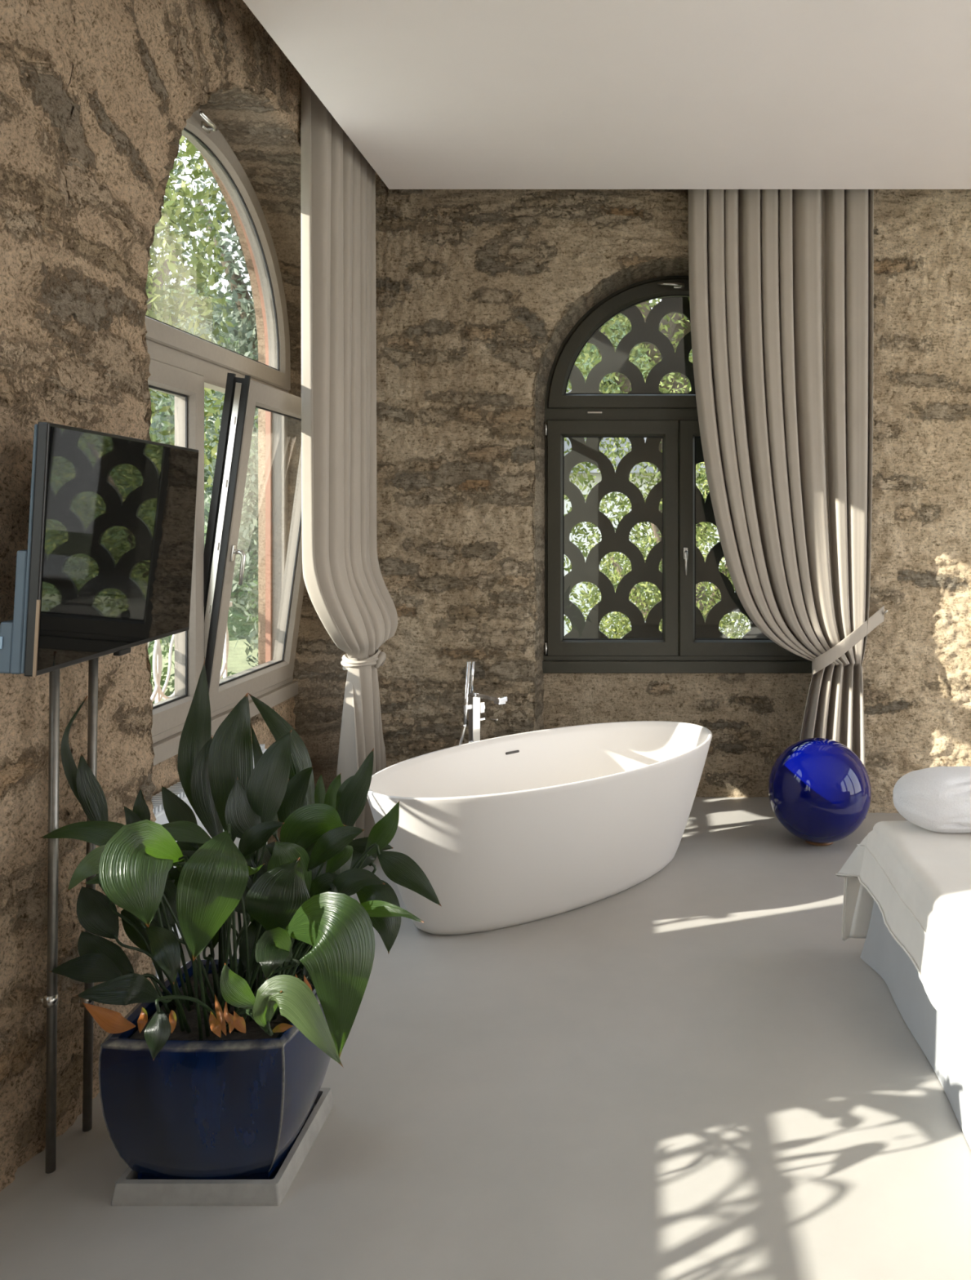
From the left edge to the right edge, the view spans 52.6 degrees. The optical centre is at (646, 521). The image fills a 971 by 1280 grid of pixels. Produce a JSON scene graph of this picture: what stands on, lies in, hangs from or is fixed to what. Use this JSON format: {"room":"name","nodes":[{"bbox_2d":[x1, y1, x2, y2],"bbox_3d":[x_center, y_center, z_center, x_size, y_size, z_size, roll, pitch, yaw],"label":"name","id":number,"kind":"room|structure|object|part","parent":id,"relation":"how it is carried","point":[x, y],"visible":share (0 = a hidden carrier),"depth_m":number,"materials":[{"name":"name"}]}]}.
{"room":"hotel room","nodes":[
{"label":"hotel room","id":0,"kind":"room"},
{"bbox_2d":[0,0,347,1191],"bbox_3d":[-1.625,-0.225,2.188,0.430,3.470,5.575,0,0,0],"label":"wall","id":1,"kind":"structure","parent":0,"point":[149,64],"depth_m":2.48,"materials":[{"name":"stone"}]},
{"bbox_2d":[32,669,59,1173],"bbox_3d":[-1.385,0.857,2.219,0.056,1.289,0.030,0,0,0],"label":"metal pipe","id":2,"kind":"object","parent":1,"relation":"attached to","point":[50,999],"visible":0.89,"depth_m":2.21,"materials":[{"name":"metal"}]},
{"bbox_2d":[70,657,97,1132],"bbox_3d":[-1.385,0.861,2.370,0.063,1.283,0.030,0,0,0],"label":"metal pipe","id":3,"kind":"object","parent":1,"relation":"attached to","point":[92,664],"visible":0.52,"depth_m":2.36,"materials":[{"name":"metal"}]},
{"bbox_2d":[0,422,198,676],"bbox_3d":[-1.332,0.060,2.394,0.121,0.542,0.826,0,0,-5],"label":"television","id":4,"kind":"object","parent":1,"relation":"attached to","point":[105,568],"visible":1,"depth_m":2.23,"materials":[{"name":"black plastic"}]},
{"bbox_2d":[144,108,304,765],"bbox_3d":[-1.644,-0.380,3.645,0.282,2.404,1.854,0,0,0],"label":"window","id":5,"kind":"structure","parent":1,"relation":"in","point":[182,363],"depth_m":3.71,"materials":[{"name":"beige paint"}]},
{"bbox_3d":[-1.713,0.090,3.200,0.074,1.290,0.889,0,0,0],"label":"sash","id":6,"kind":"part","parent":5,"relation":"part of","materials":[{"name":"beige paint"}]},
{"bbox_3d":[-1.655,-1.497,3.600,0.054,0.026,0.150,0,0,0],"label":"handle","id":7,"kind":"part","parent":5,"relation":"part of","materials":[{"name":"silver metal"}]},
{"bbox_3d":[-1.714,-1.080,3.645,0.072,0.924,1.774,0,0,0],"label":"arched sash","id":8,"kind":"part","parent":5,"relation":"part of","materials":[{"name":"clear glass"}]},
{"bbox_3d":[-1.627,0.093,3.639,0.185,1.242,0.011,0,0,0],"label":"locking rail","id":9,"kind":"part","parent":5,"relation":"part of","materials":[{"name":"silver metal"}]},
{"bbox_3d":[-1.702,0.777,3.645,0.095,0.090,1.840,0,0,0],"label":"sill","id":10,"kind":"part","parent":5,"relation":"part of","materials":[{"name":"beige paint"}]},
{"bbox_3d":[-1.566,0.167,3.681,0.062,0.156,0.026,0,0,0],"label":"handle","id":11,"kind":"part","parent":5,"relation":"part of","materials":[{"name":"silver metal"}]},
{"bbox_3d":[-1.773,-0.398,3.645,0.024,2.365,1.850,0,0,0],"label":"frame","id":12,"kind":"part","parent":5,"relation":"part of","materials":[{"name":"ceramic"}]},
{"bbox_3d":[-1.623,0.093,4.090,0.241,1.288,0.889,0,0,0],"label":"sash","id":13,"kind":"part","parent":5,"relation":"part of","materials":[{"name":"beige paint"}]},
{"bbox_2d":[151,696,295,844],"bbox_3d":[-1.674,1.150,3.660,0.028,0.700,2.040,0,0,0],"label":"wall","id":14,"kind":"structure","parent":0,"point":[165,773],"depth_m":4.14,"materials":[{"name":"rough brown natural stone"}]},
{"bbox_2d":[0,796,970,1279],"bbox_3d":[1.470,1.625,0.902,7.060,0.250,9.405,0,0,0],"label":"floor","id":15,"kind":"structure","parent":0,"point":[688,1071],"depth_m":2.40,"materials":[{"name":"concrete"}]},
{"bbox_2d":[151,744,266,985],"bbox_3d":[-1.607,1.208,3.470,0.095,0.585,0.980,0,0,0],"label":"radiator","id":16,"kind":"object","parent":15,"relation":"on","point":[177,789],"visible":0.12,"depth_m":3.22,"materials":[{"name":"white metal"}]},
{"bbox_2d":[151,744,264,813],"bbox_3d":[-1.607,0.925,3.474,0.075,0.020,0.948,0,0,0],"label":"grille","id":17,"kind":"object","parent":16,"relation":"attached to","point":[177,789],"depth_m":3.23,"materials":[{"name":"white metal"}]},
{"bbox_2d":[111,1087,333,1205],"bbox_3d":[-0.990,1.478,2.290,0.372,0.044,0.372,0,0,0],"label":"saucer","id":18,"kind":"object","parent":15,"relation":"on","point":[129,1190],"visible":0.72,"depth_m":2.11,"materials":[{"name":"concrete"}]},
{"bbox_2d":[97,959,330,1179],"bbox_3d":[-0.990,1.308,2.290,0.436,0.352,0.436,0,0,0],"label":"plant pot","id":19,"kind":"object","parent":18,"relation":"on","point":[234,1105],"visible":0.66,"depth_m":2.09,"materials":[{"name":"ceramic"}]},
{"bbox_2d":[38,657,440,1067],"bbox_3d":[-0.892,0.754,2.156,0.694,0.819,0.960,0,0,-41],"label":"potted aspidistra","id":20,"kind":"object","parent":19,"relation":"on","point":[295,891],"visible":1,"depth_m":2.16,"materials":[{"name":"green plant"}]},
{"bbox_2d":[458,661,506,745],"bbox_3d":[-0.712,1.060,4.254,0.287,0.881,0.173,0,0,25],"label":"mixer","id":21,"kind":"object","parent":15,"relation":"on","point":[472,704],"visible":0.47,"depth_m":4.27,"materials":[{"name":"silver metal"}]},
{"bbox_3d":[-0.709,0.773,4.235,0.044,0.030,0.270,0,0,-44],"label":"spout","id":22,"kind":"part","parent":21,"relation":"part of","materials":[{"name":"silver metal"}]},
{"bbox_3d":[-0.714,0.887,4.303,0.101,0.015,0.037,0,0,38],"label":"lever","id":23,"kind":"part","parent":21,"relation":"part of","materials":[{"name":"silver metal"}]},
{"bbox_2d":[367,720,711,935],"bbox_3d":[-0.368,1.224,3.932,1.647,0.551,0.833,0,0,-44],"label":"bathtub","id":24,"kind":"object","parent":15,"relation":"on","point":[510,830],"visible":0.94,"depth_m":3.64,"materials":[{"name":"white ceramic"}]},
{"bbox_2d":[768,737,871,845],"bbox_3d":[0.810,1.261,4.500,0.476,0.479,0.476,0,0,0],"label":"ball","id":25,"kind":"object","parent":15,"relation":"on","point":[820,790],"visible":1,"depth_m":4.33,"materials":[{"name":"blue glass"}]},
{"bbox_2d":[859,899,970,1148],"bbox_3d":[1.717,1.266,2.049,1.966,0.459,2.598,0,0,0],"label":"bed","id":26,"kind":"object","parent":15,"relation":"on","point":[950,1062],"visible":0.3,"depth_m":2.73,"materials":[{"name":"grey fabric"}]},
{"bbox_2d":[835,820,970,1059],"bbox_3d":[1.660,1.243,2.085,2.013,0.462,2.601,0,0,0],"label":"coverlet","id":27,"kind":"object","parent":26,"relation":"on","point":[918,878],"visible":0.96,"depth_m":2.79,"materials":[{"name":"beige fabric"}]},
{"bbox_2d":[892,766,970,833],"bbox_3d":[1.135,0.925,3.199,0.622,0.200,0.280,0,0,0],"label":"pillow","id":28,"kind":"object","parent":27,"relation":"on","point":[935,798],"visible":1,"depth_m":3.10,"materials":[{"name":"white fabric"}]},
{"bbox_2d":[242,0,970,189],"bbox_3d":[1.667,-1.652,0.660,5.865,0.036,8.120,0,0,0],"label":"ceiling","id":29,"kind":"structure","parent":0,"point":[432,94],"depth_m":3.65,"materials":[{"name":"white paint"}]},
{"bbox_2d":[375,172,970,813],"bbox_3d":[0.315,-0.225,5.183,3.570,3.470,0.527,0,0,0],"label":"wall","id":30,"kind":"structure","parent":0,"point":[478,292],"depth_m":4.95,"materials":[{"name":"stone"}]},
{"bbox_2d":[564,296,768,638],"bbox_3d":[0.180,-0.275,5.491,1.800,2.650,0.162,0,0,0],"label":"screen","id":31,"kind":"object","parent":30,"relation":"attached to","point":[642,331],"visible":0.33,"depth_m":5.55,"materials":[{"name":"metal"}]},
{"bbox_2d":[542,275,812,673],"bbox_3d":[0.178,-0.272,5.253,1.514,2.190,0.164,0,0,0],"label":"window","id":32,"kind":"structure","parent":30,"relation":"in","point":[673,418],"depth_m":5.23,"materials":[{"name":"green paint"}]},
{"bbox_3d":[-0.182,0.090,5.263,0.719,1.290,0.074,0,0,0],"label":"sash","id":33,"kind":"part","parent":32,"relation":"part of","materials":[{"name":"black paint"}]},
{"bbox_3d":[0.178,-0.291,5.278,1.514,2.152,0.064,0,0,0],"label":"frame","id":34,"kind":"part","parent":32,"relation":"part of","materials":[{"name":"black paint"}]},
{"bbox_3d":[0.178,-0.973,5.264,1.434,0.709,0.072,0,0,0],"label":"arched sash","id":35,"kind":"part","parent":32,"relation":"part of","materials":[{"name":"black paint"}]},
{"bbox_3d":[0.133,-1.282,5.205,0.150,0.026,0.054,0,0,0],"label":"handle","id":36,"kind":"part","parent":32,"relation":"part of","materials":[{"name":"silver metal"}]},
{"bbox_3d":[0.178,0.777,5.253,1.500,0.090,0.095,0,0,0],"label":"sill","id":37,"kind":"part","parent":32,"relation":"part of","materials":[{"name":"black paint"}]},
{"bbox_3d":[0.214,0.215,5.200,0.026,0.150,0.059,0,0,0],"label":"handle","id":38,"kind":"part","parent":32,"relation":"part of","materials":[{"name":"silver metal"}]},
{"bbox_3d":[0.538,0.090,5.263,0.719,1.290,0.074,0,0,0],"label":"sash","id":39,"kind":"part","parent":32,"relation":"part of","materials":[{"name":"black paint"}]},
{"bbox_2d":[542,673,812,797],"bbox_3d":[0.178,1.150,5.228,1.560,0.700,0.030,0,0,0],"label":"wall","id":40,"kind":"structure","parent":0,"point":[751,719],"depth_m":5.23,"materials":[{"name":"stone"}]},
{"bbox_3d":[1.450,-2.105,0.903,7.100,0.310,9.405,0,0,0],"label":"ceiling","id":41,"kind":"structure","parent":0,"visible":0},
{"bbox_2d":[300,75,397,839],"bbox_3d":[-1.317,-0.227,4.380,0.230,3.425,1.042,0,0,0],"label":"curtain","id":42,"kind":"object","parent":41,"relation":"hanging from","point":[346,588],"visible":0.84,"depth_m":4.18,"materials":[{"name":"beige fabric"}]},
{"bbox_2d":[688,189,888,818],"bbox_3d":[0.712,-0.228,4.836,1.036,3.425,0.218,0,0,0],"label":"curtain","id":43,"kind":"object","parent":41,"relation":"hanging from","point":[781,281],"visible":0.82,"depth_m":4.81,"materials":[{"name":"beige fabric"}]},
{"label":"outside","id":44,"kind":"structure","parent":0,"visible":0},
{"bbox_2d":[148,637,257,701],"bbox_3d":[0.000,4.300,10.000,120.000,0.200,140.000,0,0,0],"label":"ground","id":45,"kind":"structure","parent":44,"point":[236,661],"depth_m":29.31,"materials":[{"name":"green plant"}]},
{"bbox_2d":[147,601,231,703],"bbox_3d":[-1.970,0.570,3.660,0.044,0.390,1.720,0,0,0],"label":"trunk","id":46,"kind":"object","parent":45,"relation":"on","point":[157,694],"visible":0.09,"depth_m":3.88,"materials":[{"name":"white metal"}]},
{"bbox_2d":[145,135,234,493],"bbox_3d":[-7.059,-1.934,11.202,5.154,12.280,5.095,0,0,7],"label":"tree","id":47,"kind":"object","parent":45,"relation":"on","point":[170,209],"visible":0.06,"depth_m":11.33,"materials":[{"name":"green plant"}]},
{"bbox_2d":[147,635,236,703],"bbox_3d":[-4.363,1.934,7.330,2.505,4.544,2.519,0,0,3],"label":"tree","id":48,"kind":"object","parent":45,"relation":"on","point":[150,648],"visible":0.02,"depth_m":7.69,"materials":[{"name":"green plant"}]},
{"bbox_2d":[149,139,257,666],"bbox_3d":[-6.574,-2.914,16.815,5.677,14.239,5.054,0,0,0],"label":"tree","id":49,"kind":"object","parent":45,"relation":"on","point":[245,312],"visible":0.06,"depth_m":16.38,"materials":[{"name":"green plant"}]},
{"bbox_2d":[253,340,257,428],"bbox_3d":[-2.369,0.710,9.505,2.998,6.992,2.555,0,0,3],"label":"tree","id":50,"kind":"object","parent":45,"relation":"on","point":[255,417],"visible":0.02,"depth_m":8.69,"materials":[{"name":"green plant"}]},
{"bbox_2d":[564,388,749,638],"bbox_3d":[-1.500,0.550,25.000,9.800,7.300,6.800,0,0,0],"label":"tree","id":51,"kind":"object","parent":45,"relation":"on","point":[598,477],"visible":0.02,"depth_m":22.00,"materials":[{"name":"green plant"}]},
{"bbox_2d":[564,297,750,638],"bbox_3d":[0.434,-1.886,13.808,7.637,12.442,2.930,0,0,0],"label":"tree","id":52,"kind":"object","parent":45,"relation":"on","point":[674,326],"visible":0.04,"depth_m":13.79,"materials":[{"name":"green plant"}]},
{"bbox_2d":[566,373,750,638],"bbox_3d":[0.645,1.368,8.872,2.876,5.675,2.256,0,0,12],"label":"tree","id":53,"kind":"object","parent":45,"relation":"on","point":[636,597],"visible":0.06,"depth_m":8.66,"materials":[{"name":"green plant"}]},
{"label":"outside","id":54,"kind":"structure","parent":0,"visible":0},
{"bbox_2d":[146,283,692,644],"bbox_3d":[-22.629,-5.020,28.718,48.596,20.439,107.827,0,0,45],"label":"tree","id":55,"kind":"object","parent":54,"point":[241,629],"visible":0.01,"depth_m":44.16,"materials":[{"name":"green plant"}]}
]}

